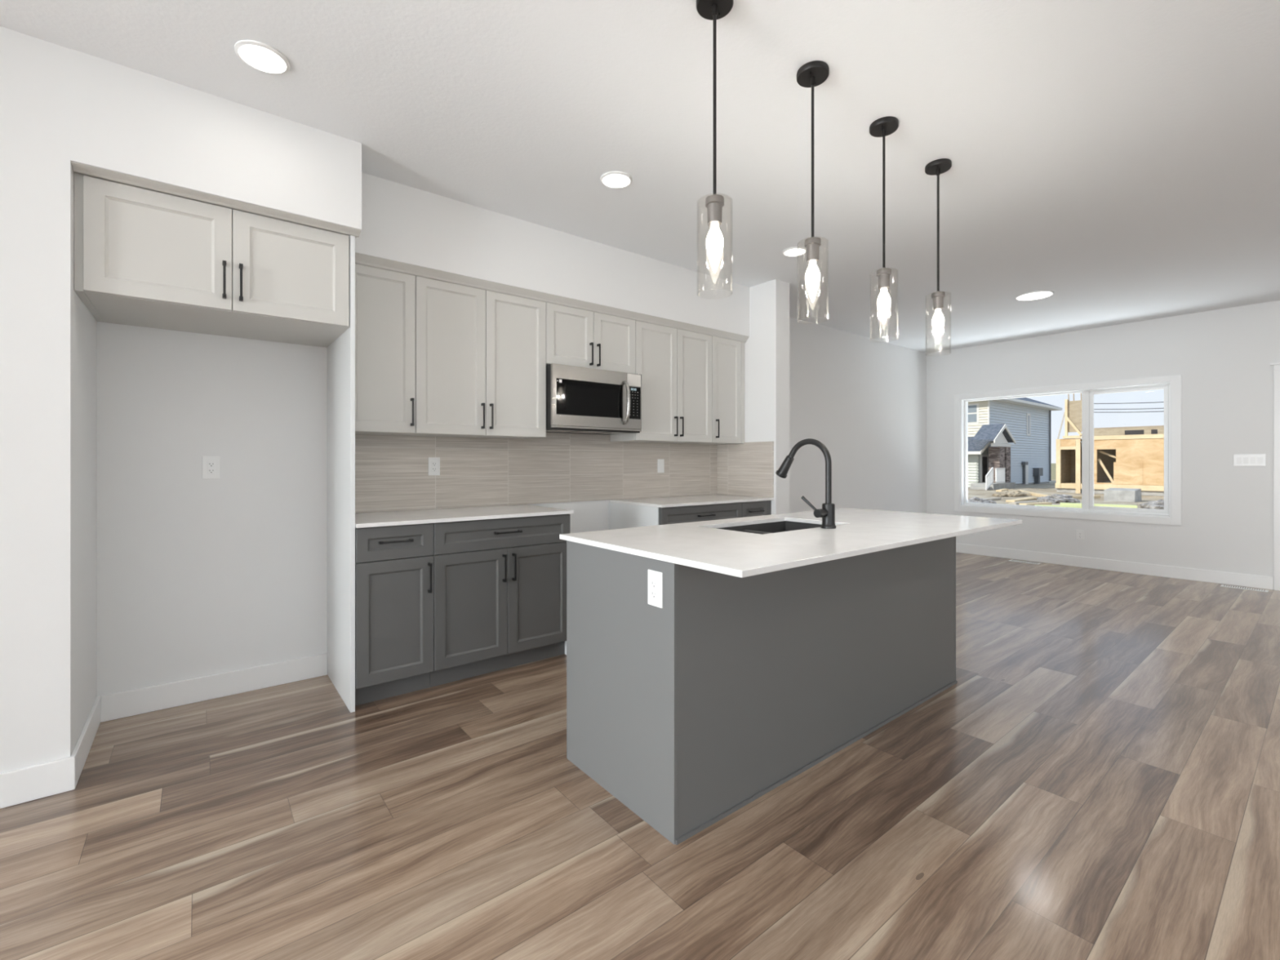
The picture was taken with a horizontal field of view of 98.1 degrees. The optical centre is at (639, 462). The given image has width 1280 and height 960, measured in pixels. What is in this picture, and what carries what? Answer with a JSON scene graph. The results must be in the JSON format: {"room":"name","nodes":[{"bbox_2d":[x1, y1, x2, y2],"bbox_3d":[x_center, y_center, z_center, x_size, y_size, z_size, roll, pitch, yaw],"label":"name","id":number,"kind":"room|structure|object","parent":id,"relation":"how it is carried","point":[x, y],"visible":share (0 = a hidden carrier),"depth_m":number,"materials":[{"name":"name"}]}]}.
{"room":"kitchen","nodes":[
{"label":"kitchen","id":0,"kind":"room"},
{"bbox_2d":[0,26,96,773],"bbox_3d":[-4.414,-0.160,0.755,5.228,2.744,0.825,0,0,-38],"label":"wall","id":1,"kind":"structure","parent":0,"point":[48,334],"depth_m":2.01,"materials":[{"name":"white paint"}]},
{"bbox_2d":[0,755,75,808],"bbox_3d":[-2.770,1.151,1.526,1.722,0.122,0.014,0,0,-38],"label":"baseboard","id":2,"kind":"structure","parent":1,"relation":"attached to","point":[17,786],"depth_m":2.00,"materials":[{"name":"white wood"}]},
{"bbox_2d":[71,696,100,786],"bbox_3d":[-2.316,1.151,2.327,0.014,0.122,0.675,0,0,-38],"label":"baseboard","id":3,"kind":"structure","parent":1,"relation":"attached to","point":[82,747],"depth_m":2.29,"materials":[{"name":"white wood"}]},
{"bbox_2d":[70,48,361,238],"bbox_3d":[-1.934,-1.325,2.627,0.985,0.414,0.680,0,0,-38],"label":"wall","id":4,"kind":"structure","parent":0,"point":[124,119],"depth_m":2.31,"materials":[{"name":"white paint"}]},
{"bbox_2d":[96,316,926,697],"bbox_3d":[0.778,-0.160,5.312,8.572,2.744,0.150,0,0,-38],"label":"wall","id":5,"kind":"structure","parent":0,"point":[197,576],"depth_m":2.92,"materials":[{"name":"white paint"}]},
{"bbox_2d":[202,456,220,479],"bbox_3d":[-2.197,0.026,2.846,0.073,0.116,0.008,0,0,-38],"label":"wall outlet","id":6,"kind":"object","parent":5,"relation":"attached to","point":[211,464],"visible":1,"depth_m":2.84,"materials":[{"name":"white plastic"}]},
{"bbox_2d":[207,460,215,474],"bbox_3d":[-2.196,0.026,2.844,0.033,0.068,0.002,0,0,-38],"label":"receptacle","id":7,"kind":"object","parent":6,"relation":"attached to","point":[211,464],"depth_m":2.84,"materials":[{"name":"grey plastic"}]},
{"bbox_2d":[74,172,349,347],"bbox_3d":[-1.956,-0.886,2.625,0.946,0.461,0.654,0,0,-38],"label":"upper cabinet","id":8,"kind":"object","parent":5,"relation":"attached to","point":[144,257],"visible":0.99,"depth_m":2.38,"materials":[{"name":"grey wood"}]},
{"bbox_2d":[71,161,360,237],"bbox_3d":[-1.743,-1.108,2.386,0.983,0.018,0.053,0,0,-38],"label":"crown molding","id":9,"kind":"structure","parent":8,"relation":"attached to","point":[77,167],"depth_m":2.33,"materials":[{"name":"grey wood"}]},
{"bbox_2d":[100,653,327,722],"bbox_3d":[-2.151,1.151,2.880,0.932,0.122,0.014,0,0,-38],"label":"baseboard","id":10,"kind":"structure","parent":5,"relation":"attached to","point":[122,704],"depth_m":2.83,"materials":[{"name":"white wood"}]},
{"bbox_2d":[355,263,415,435],"bbox_3d":[-1.512,-0.632,3.157,0.367,0.936,0.374,0,0,-38],"label":"upper cabinet","id":11,"kind":"object","parent":5,"relation":"attached to","point":[385,300],"visible":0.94,"depth_m":3.06,"materials":[{"name":"grey wood"}]},
{"bbox_2d":[399,275,546,439],"bbox_3d":[-1.041,-0.632,3.532,0.833,0.936,0.374,0,0,-38],"label":"upper cabinet","id":12,"kind":"object","parent":5,"relation":"attached to","point":[481,354],"visible":0.99,"depth_m":3.38,"materials":[{"name":"grey wood"}]},
{"bbox_2d":[355,252,749,342],"bbox_3d":[-0.301,-1.080,3.894,3.180,0.044,0.047,0,0,-38],"label":"crown molding","id":13,"kind":"structure","parent":12,"relation":"attached to","point":[360,259],"depth_m":3.56,"materials":[{"name":"grey wood"}]},
{"bbox_2d":[355,432,716,513],"bbox_3d":[-0.528,-0.045,4.170,3.169,0.686,0.012,0,0,-38],"label":"tile backsplash","id":14,"kind":"structure","parent":5,"relation":"attached to","point":[392,471],"depth_m":3.91,"materials":[{"name":"ceramic tile"},{"name":"grout"}]},
{"bbox_2d":[428,457,439,475],"bbox_3d":[-1.310,0.026,3.535,0.073,0.116,0.008,0,0,-38],"label":"wall outlet","id":15,"kind":"object","parent":14,"relation":"attached to","point":[433,462],"visible":1,"depth_m":3.53,"materials":[{"name":"white plastic"}]},
{"bbox_2d":[431,461,436,471],"bbox_3d":[-1.308,0.026,3.534,0.033,0.068,0.002,0,0,-38],"label":"receptacle","id":16,"kind":"object","parent":15,"relation":"attached to","point":[433,463],"depth_m":3.53,"materials":[{"name":"grey plastic"}]},
{"bbox_2d":[657,458,664,472],"bbox_3d":[0.179,0.030,4.718,0.073,0.116,0.010,0,0,-38],"label":"wall outlet","id":17,"kind":"object","parent":14,"relation":"attached to","point":[660,462],"visible":1,"depth_m":4.71,"materials":[{"name":"white plastic"}]},
{"bbox_2d":[546,302,635,373],"bbox_3d":[-0.420,-0.877,4.025,0.749,0.446,0.374,0,0,-38],"label":"upper cabinet","id":18,"kind":"object","parent":5,"relation":"attached to","point":[577,337],"visible":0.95,"depth_m":3.88,"materials":[{"name":"grey wood"}]},
{"bbox_2d":[546,363,641,435],"bbox_3d":[-0.383,-0.430,3.979,0.745,0.430,0.466,0,0,-38],"label":"microwave","id":19,"kind":"object","parent":18,"relation":"attached to","point":[580,399],"visible":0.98,"depth_m":3.82,"materials":[{"name":"silver metal"}]},
{"bbox_2d":[609,320,711,443],"bbox_3d":[0.193,-0.632,4.512,0.812,0.936,0.374,0,0,-38],"label":"upper cabinet","id":20,"kind":"object","parent":5,"relation":"attached to","point":[674,365],"visible":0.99,"depth_m":4.38,"materials":[{"name":"grey wood"}]},
{"bbox_2d":[684,335,744,444],"bbox_3d":[0.672,-0.632,4.893,0.409,0.936,0.374,0,0,-38],"label":"upper cabinet","id":21,"kind":"object","parent":5,"relation":"attached to","point":[727,355],"visible":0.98,"depth_m":4.79,"materials":[{"name":"grey wood"}]},
{"bbox_2d":[355,172,749,336],"bbox_3d":[-0.400,-1.317,4.032,3.165,0.429,0.390,0,0,-38],"label":"wall","id":22,"kind":"structure","parent":0,"point":[401,223],"depth_m":3.55,"materials":[{"name":"white paint"}]},
{"bbox_2d":[0,552,1279,959],"bbox_3d":[0.753,1.337,0.982,14.000,0.250,7.000,0,0,-38],"label":"floor","id":23,"kind":"structure","parent":0,"point":[1098,777],"depth_m":1.84,"materials":[{"name":"wood"}]},
{"bbox_2d":[327,235,355,712],"bbox_3d":[-1.587,0.048,2.938,0.020,2.329,0.624,0,0,-38],"label":"panel","id":24,"kind":"object","parent":23,"relation":"on","point":[341,353],"visible":0.75,"depth_m":2.84,"materials":[{"name":"white"}]},
{"bbox_2d":[355,523,433,706],"bbox_3d":[-1.419,0.765,3.049,0.375,0.894,0.658,0,0,-38],"label":"base cabinet","id":25,"kind":"object","parent":23,"relation":"on","point":[394,564],"visible":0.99,"depth_m":2.82,"materials":[{"name":"grey wood"}]},
{"bbox_2d":[429,514,569,687],"bbox_3d":[-0.941,0.765,3.429,0.844,0.894,0.658,0,0,-38],"label":"base cabinet","id":26,"kind":"object","parent":23,"relation":"on","point":[500,584],"visible":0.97,"depth_m":3.16,"materials":[{"name":"grey wood"}]},
{"bbox_2d":[355,504,573,528],"bbox_3d":[-1.088,0.308,3.311,1.224,0.020,0.637,0,0,-38],"label":"countertop","id":27,"kind":"structure","parent":26,"relation":"on","point":[374,519],"depth_m":3.16,"materials":[{"name":"white stone"}]},
{"bbox_2d":[608,502,742,529],"bbox_3d":[0.296,0.765,4.412,0.864,0.894,0.658,0,0,-38],"label":"base cabinet","id":28,"kind":"object","parent":23,"relation":"on","point":[620,515],"visible":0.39,"depth_m":4.16,"materials":[{"name":"grey wood"}]},
{"bbox_2d":[608,494,773,507],"bbox_3d":[0.439,0.308,4.524,1.237,0.020,0.637,0,0,-38],"label":"countertop","id":29,"kind":"structure","parent":28,"relation":"on","point":[675,501],"depth_m":4.39,"materials":[{"name":"white stone"}]},
{"bbox_2d":[740,500,771,517],"bbox_3d":[0.779,0.765,4.796,0.366,0.894,0.658,0,0,-38],"label":"base cabinet","id":30,"kind":"object","parent":23,"relation":"on","point":[753,508],"visible":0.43,"depth_m":4.56,"materials":[{"name":"grey wood"}]},
{"bbox_2d":[566,536,957,844],"bbox_3d":[0.721,0.765,2.662,2.083,0.894,0.662,0,0,-38],"label":"kitchen island","id":31,"kind":"object","parent":23,"relation":"on","point":[691,710],"visible":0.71,"depth_m":2.07,"materials":[{"name":"grey wood"}]},
{"bbox_2d":[648,568,662,608],"bbox_3d":[0.049,0.415,1.826,0.008,0.116,0.073,0,0,-38],"label":"wall outlet","id":32,"kind":"object","parent":31,"relation":"attached to","point":[655,578],"visible":1,"depth_m":1.82,"materials":[{"name":"white plastic"}]},
{"bbox_2d":[650,577,657,599],"bbox_3d":[0.047,0.415,1.824,0.002,0.068,0.033,0,0,-38],"label":"receptacle","id":33,"kind":"object","parent":32,"relation":"attached to","point":[654,581],"depth_m":1.82,"materials":[{"name":"white plastic"}]},
{"bbox_2d":[559,507,1022,577],"bbox_3d":[0.824,0.308,2.591,2.175,0.020,0.988,0,0,-38],"label":"island countertop","id":34,"kind":"structure","parent":31,"relation":"on","point":[700,544],"depth_m":2.20,"materials":[{"name":"white stone"}]},
{"bbox_2d":[717,520,821,533],"bbox_3d":[0.647,0.425,2.657,0.700,0.214,0.421,0,0,-38],"label":"sink","id":35,"kind":"object","parent":34,"relation":"in","point":[784,526],"visible":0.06,"depth_m":2.91,"materials":[{"name":"grey metal"}]},
{"bbox_2d":[775,438,835,528],"bbox_3d":[0.750,0.093,2.599,0.133,0.409,0.320,0,0,-38],"label":"kitchen faucet","id":36,"kind":"object","parent":34,"relation":"on","point":[827,513],"visible":1,"depth_m":2.51,"materials":[{"name":"black metal"}]},
{"bbox_2d":[1008,559,1040,564],"bbox_3d":[4.663,1.209,6.733,0.110,0.006,0.310,0,0,-38],"label":"floor vent","id":37,"kind":"object","parent":23,"relation":"in","point":[1011,560],"visible":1,"depth_m":6.72,"materials":[{"name":"white plastic"}]},
{"bbox_2d":[1220,584,1268,592],"bbox_3d":[5.794,1.209,5.326,0.110,0.006,0.310,0,0,-38],"label":"floor vent","id":38,"kind":"object","parent":23,"relation":"in","point":[1221,585],"visible":1,"depth_m":5.32,"materials":[{"name":"white plastic"}]},
{"bbox_2d":[0,0,1279,353],"bbox_3d":[0.753,-1.632,0.982,14.000,0.200,7.000,0,0,-38],"label":"ceiling","id":39,"kind":"structure","parent":0,"point":[1119,160],"depth_m":2.53,"materials":[{"name":"white paint"}]},
{"bbox_2d":[234,40,289,74],"bbox_3d":[-1.425,-1.527,2.099,0.174,0.010,0.174,0,0,-38],"label":"recessed light","id":40,"kind":"object","parent":39,"relation":"in","point":[263,57],"visible":1,"depth_m":2.09,"materials":[{"name":"white plastic"}]},
{"bbox_2d":[600,170,632,188],"bbox_3d":[-0.128,-1.527,3.006,0.174,0.010,0.174,0,0,-38],"label":"recessed light","id":41,"kind":"object","parent":39,"relation":"in","point":[615,180],"visible":1,"depth_m":3.00,"materials":[{"name":"white plastic"}]},
{"bbox_2d":[602,173,630,187],"bbox_3d":[-0.128,-1.527,3.006,0.149,0.009,0.149,0,0,-38],"label":"diffuser","id":42,"kind":"object","parent":41,"relation":"attached to","point":[611,180],"depth_m":3.00,"materials":[{"name":"white plastic"}]},
{"bbox_2d":[696,0,733,291],"bbox_3d":[0.247,-1.044,1.835,0.122,0.976,0.122,0,0,-38],"label":"pendant lamp","id":43,"kind":"object","parent":39,"relation":"hanging from","point":[713,10],"visible":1,"depth_m":1.83,"materials":[{"name":"glass"}]},
{"bbox_2d":[705,194,724,226],"bbox_3d":[0.247,-0.833,1.835,0.062,0.094,0.062,0,0,-38],"label":"socket","id":44,"kind":"object","parent":43,"relation":"attached to","point":[714,203],"depth_m":1.81,"materials":[{"name":"silver metal"}]},
{"bbox_2d":[782,246,806,256],"bbox_3d":[1.123,-1.527,4.028,0.174,0.010,0.174,0,0,-38],"label":"recessed light","id":45,"kind":"object","parent":39,"relation":"in","point":[791,251],"visible":0.93,"depth_m":4.02,"materials":[{"name":"white plastic"}]},
{"bbox_2d":[796,60,829,323],"bbox_3d":[0.677,-1.044,2.177,0.122,0.976,0.122,0,0,-38],"label":"pendant lamp","id":46,"kind":"object","parent":39,"relation":"hanging from","point":[811,74],"visible":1,"depth_m":2.16,"materials":[{"name":"glass"}]},
{"bbox_2d":[804,236,821,263],"bbox_3d":[0.677,-0.833,2.177,0.062,0.094,0.062,0,0,-38],"label":"socket","id":47,"kind":"object","parent":46,"relation":"attached to","point":[812,244],"depth_m":2.16,"materials":[{"name":"silver metal"}]},
{"bbox_2d":[869,115,898,338],"bbox_3d":[1.106,-1.044,2.518,0.122,0.976,0.122,0,0,-38],"label":"pendant lamp","id":48,"kind":"object","parent":39,"relation":"hanging from","point":[883,126],"visible":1,"depth_m":2.50,"materials":[{"name":"glass"}]},
{"bbox_2d":[876,267,891,290],"bbox_3d":[1.106,-0.833,2.518,0.062,0.094,0.062,0,0,-38],"label":"socket","id":49,"kind":"object","parent":48,"relation":"attached to","point":[883,274],"depth_m":2.50,"materials":[{"name":"silver metal"}]},
{"bbox_2d":[924,158,951,355],"bbox_3d":[1.535,-1.044,2.858,0.122,0.976,0.122,0,0,-38],"label":"pendant lamp","id":50,"kind":"object","parent":39,"relation":"hanging from","point":[938,166],"visible":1,"depth_m":2.85,"materials":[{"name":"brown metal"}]},
{"bbox_2d":[931,290,945,311],"bbox_3d":[1.535,-0.833,2.858,0.062,0.094,0.062,0,0,-38],"label":"socket","id":51,"kind":"object","parent":50,"relation":"attached to","point":[938,296],"depth_m":2.84,"materials":[{"name":"silver metal"}]},
{"bbox_2d":[1014,290,1053,300],"bbox_3d":[3.614,-1.527,5.091,0.294,0.010,0.294,0,0,-38],"label":"recessed light","id":52,"kind":"object","parent":39,"relation":"in","point":[1037,295],"visible":1,"depth_m":5.08,"materials":[{"name":"white plastic"}]},
{"bbox_2d":[716,279,789,514],"bbox_3d":[1.000,-0.160,4.964,0.187,2.744,0.673,0,0,-38],"label":"wall","id":53,"kind":"structure","parent":0,"point":[766,348],"depth_m":4.72,"materials":[{"name":"white paint"}]},
{"bbox_2d":[717,441,773,497],"bbox_3d":[0.919,0.061,4.906,0.012,0.474,0.638,0,0,-38],"label":"tile backsplash","id":54,"kind":"structure","parent":53,"relation":"attached to","point":[746,468],"depth_m":4.87,"materials":[{"name":"tile"}]},
{"bbox_2d":[926,300,1279,590],"bbox_3d":[6.147,-0.160,5.268,0.180,2.744,6.900,0,0,-38],"label":"wall","id":55,"kind":"structure","parent":0,"point":[1223,357],"depth_m":5.76,"materials":[{"name":"white paint"}]},
{"bbox_2d":[953,374,1182,525],"bbox_3d":[5.004,-0.126,6.692,0.194,1.567,2.219,0,0,-38],"label":"window","id":56,"kind":"structure","parent":55,"relation":"in","point":[1171,514],"depth_m":6.43,"materials":[{"name":"white plastic"}]},
{"bbox_2d":[1076,529,1084,540],"bbox_3d":[5.100,0.842,6.433,0.008,0.116,0.073,0,0,-38],"label":"wall outlet","id":57,"kind":"object","parent":55,"relation":"attached to","point":[1080,533],"visible":1,"depth_m":6.43,"materials":[{"name":"white plastic"}]},
{"bbox_2d":[955,542,1273,590],"bbox_3d":[5.022,1.151,6.527,0.014,0.122,3.201,0,0,-38],"label":"baseboard","id":58,"kind":"structure","parent":55,"relation":"attached to","point":[1184,573],"depth_m":6.10,"materials":[{"name":"white wood"}]},
{"bbox_2d":[1233,453,1266,466],"bbox_3d":[5.923,-0.022,5.396,0.010,0.111,0.209,0,0,-38],"label":"light switch","id":59,"kind":"object","parent":55,"relation":"attached to","point":[1253,460],"visible":1,"depth_m":5.39,"materials":[{"name":"white plastic"}]},
{"bbox_2d":[1270,362,1279,591],"bbox_3d":[6.368,0.135,4.898,0.134,2.155,1.065,0,0,-38],"label":"door","id":60,"kind":"structure","parent":55,"relation":"in","point":[1277,365],"depth_m":5.25,"materials":[{"name":"white"}]},
{"label":"outside","id":61,"kind":"structure","parent":0,"visible":0},
{"bbox_2d":[968,480,1164,508],"bbox_3d":[50.365,1.912,71.958,151.600,0.200,170.000,0,0,-38],"label":"ground","id":62,"kind":"structure","parent":61,"point":[1050,489],"depth_m":31.08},
{"bbox_2d":[968,496,996,503],"bbox_3d":[14.097,1.655,23.294,2.673,0.426,1.156,0,0,-38],"label":"rubble heap","id":63,"kind":"object","parent":62,"relation":"on","point":[975,500],"visible":0.37,"depth_m":23.18,"materials":[{"name":"grey stone"}]},
{"bbox_2d":[983,497,1001,500],"bbox_3d":[15.873,1.752,25.834,3.801,0.080,0.300,0,0,-37],"label":"board","id":64,"kind":"object","parent":62,"relation":"on","point":[993,498],"visible":0.36,"depth_m":26.37,"materials":[{"name":"beige wood"}]},
{"bbox_2d":[995,488,1008,491],"bbox_3d":[22.695,1.742,34.769,0.300,0.100,2.433,0,0,42],"label":"board","id":65,"kind":"object","parent":62,"relation":"on","point":[999,490],"visible":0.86,"depth_m":34.05,"materials":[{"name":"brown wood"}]},
{"bbox_2d":[991,488,1031,497],"bbox_3d":[20.210,1.647,30.117,3.349,0.448,1.356,0,0,-38],"label":"rubble heap","id":66,"kind":"object","parent":62,"relation":"on","point":[1011,492],"visible":1,"depth_m":29.47,"materials":[{"name":"beige stone"}]},
{"bbox_2d":[968,397,1062,489],"bbox_3d":[26.188,-2.638,46.070,18.570,8.900,11.250,0,0,-38],"label":"house","id":67,"kind":"structure","parent":62,"relation":"on","point":[1010,439],"depth_m":41.21,"materials":[{"name":"white"}]},
{"bbox_2d":[1005,497,1036,502],"bbox_3d":[17.966,1.752,26.093,3.402,0.080,0.350,0,0,-40],"label":"board","id":68,"kind":"object","parent":62,"relation":"on","point":[1026,498],"visible":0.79,"depth_m":25.78,"materials":[{"name":"brown wood"}]},
{"bbox_2d":[1008,500,1039,504],"bbox_3d":[16.585,1.752,23.974,2.209,0.100,0.300,0,0,-33],"label":"board","id":69,"kind":"object","parent":62,"relation":"on","point":[1028,501],"visible":0.64,"depth_m":23.70,"materials":[{"name":"beige wood"}]},
{"bbox_2d":[1018,489,1048,497],"bbox_3d":[21.565,1.732,30.486,0.220,0.140,7.207,0,0,22],"label":"board","id":70,"kind":"object","parent":62,"relation":"on","point":[1034,494],"visible":0.43,"depth_m":29.61,"materials":[{"name":"brown wood"}]},
{"bbox_2d":[1018,502,1052,505],"bbox_3d":[16.575,1.752,23.263,1.746,0.100,0.300,0,0,-25],"label":"board","id":71,"kind":"object","parent":62,"relation":"on","point":[1037,503],"visible":0.79,"depth_m":23.08,"materials":[{"name":"brown wood"}]},
{"bbox_2d":[1051,463,1056,479],"bbox_3d":[44.075,0.962,58.657,2.000,1.700,9.000,0,0,-38],"label":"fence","id":72,"kind":"object","parent":62,"relation":"on","point":[1053,465],"visible":0.07,"depth_m":58.06,"materials":[{"name":"beige wood"}]},
{"bbox_2d":[1034,504,1081,507],"bbox_3d":[16.649,1.752,21.885,1.792,0.100,0.300,0,0,21],"label":"board","id":73,"kind":"object","parent":62,"relation":"on","point":[1068,506],"visible":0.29,"depth_m":21.77,"materials":[{"name":"yellow wood"}]},
{"bbox_2d":[1036,493,1080,503],"bbox_3d":[19.081,1.645,25.467,2.428,0.442,1.604,0,0,-18],"label":"rubble heap","id":74,"kind":"object","parent":62,"relation":"on","point":[1055,498],"visible":0.98,"depth_m":24.88,"materials":[{"name":"grey stone"}]},
{"bbox_2d":[1071,495,1100,498],"bbox_3d":[22.111,1.742,27.790,2.154,0.120,0.300,0,0,-17],"label":"board","id":75,"kind":"object","parent":62,"relation":"on","point":[1073,496],"visible":0.43,"depth_m":27.79,"materials":[{"name":"brown wood"}]},
{"bbox_2d":[1060,502,1137,507],"bbox_3d":[18.392,1.742,22.344,2.377,0.120,0.500,0,0,37],"label":"board","id":76,"kind":"object","parent":62,"relation":"on","point":[1061,504],"visible":0.64,"depth_m":21.99,"materials":[{"name":"yellow wood"}]},
{"bbox_2d":[1055,392,1164,496],"bbox_3d":[31.581,-1.438,32.187,9.100,6.501,10.100,0,0,-38],"label":"house","id":77,"kind":"structure","parent":62,"relation":"on","point":[1125,457],"depth_m":31.19,"materials":[{"name":"brown wood"}]},
{"bbox_2d":[1103,488,1141,502],"bbox_3d":[22.620,1.522,26.023,1.400,0.580,1.100,0,0,-38],"label":"concrete block","id":78,"kind":"object","parent":62,"relation":"on","point":[1121,495],"visible":1,"depth_m":25.63,"materials":[{"name":"grey concrete"}]},
{"bbox_2d":[1139,499,1164,509],"bbox_3d":[20.479,1.665,21.750,1.643,0.410,1.351,0,0,-38],"label":"rubble heap","id":79,"kind":"object","parent":62,"relation":"on","point":[1157,504],"visible":0.54,"depth_m":21.59,"materials":[{"name":"grey stone"}]},
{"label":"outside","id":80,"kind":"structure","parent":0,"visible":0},
{"bbox_2d":[1093,401,1164,404],"bbox_3d":[70.823,-8.163,71.611,0.120,0.554,20.007,0,0,-38],"label":"power line","id":81,"kind":"object","parent":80,"point":[1155,402],"visible":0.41,"depth_m":76.19,"materials":[{"name":"grey"}]},
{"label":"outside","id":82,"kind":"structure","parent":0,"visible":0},
{"bbox_2d":[1093,408,1164,409],"bbox_3d":[70.980,-7.363,71.735,0.120,0.554,20.007,0,0,-38],"label":"power line","id":83,"kind":"object","parent":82,"point":[1136,408],"visible":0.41,"depth_m":76.44,"materials":[{"name":"grey"}]},
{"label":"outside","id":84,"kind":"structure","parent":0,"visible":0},
{"bbox_2d":[1096,410,1164,412],"bbox_3d":[71.136,-6.963,71.860,0.120,0.554,20.007,0,0,-38],"label":"power line","id":85,"kind":"object","parent":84,"point":[1161,411],"visible":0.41,"depth_m":76.45,"materials":[{"name":"grey"}]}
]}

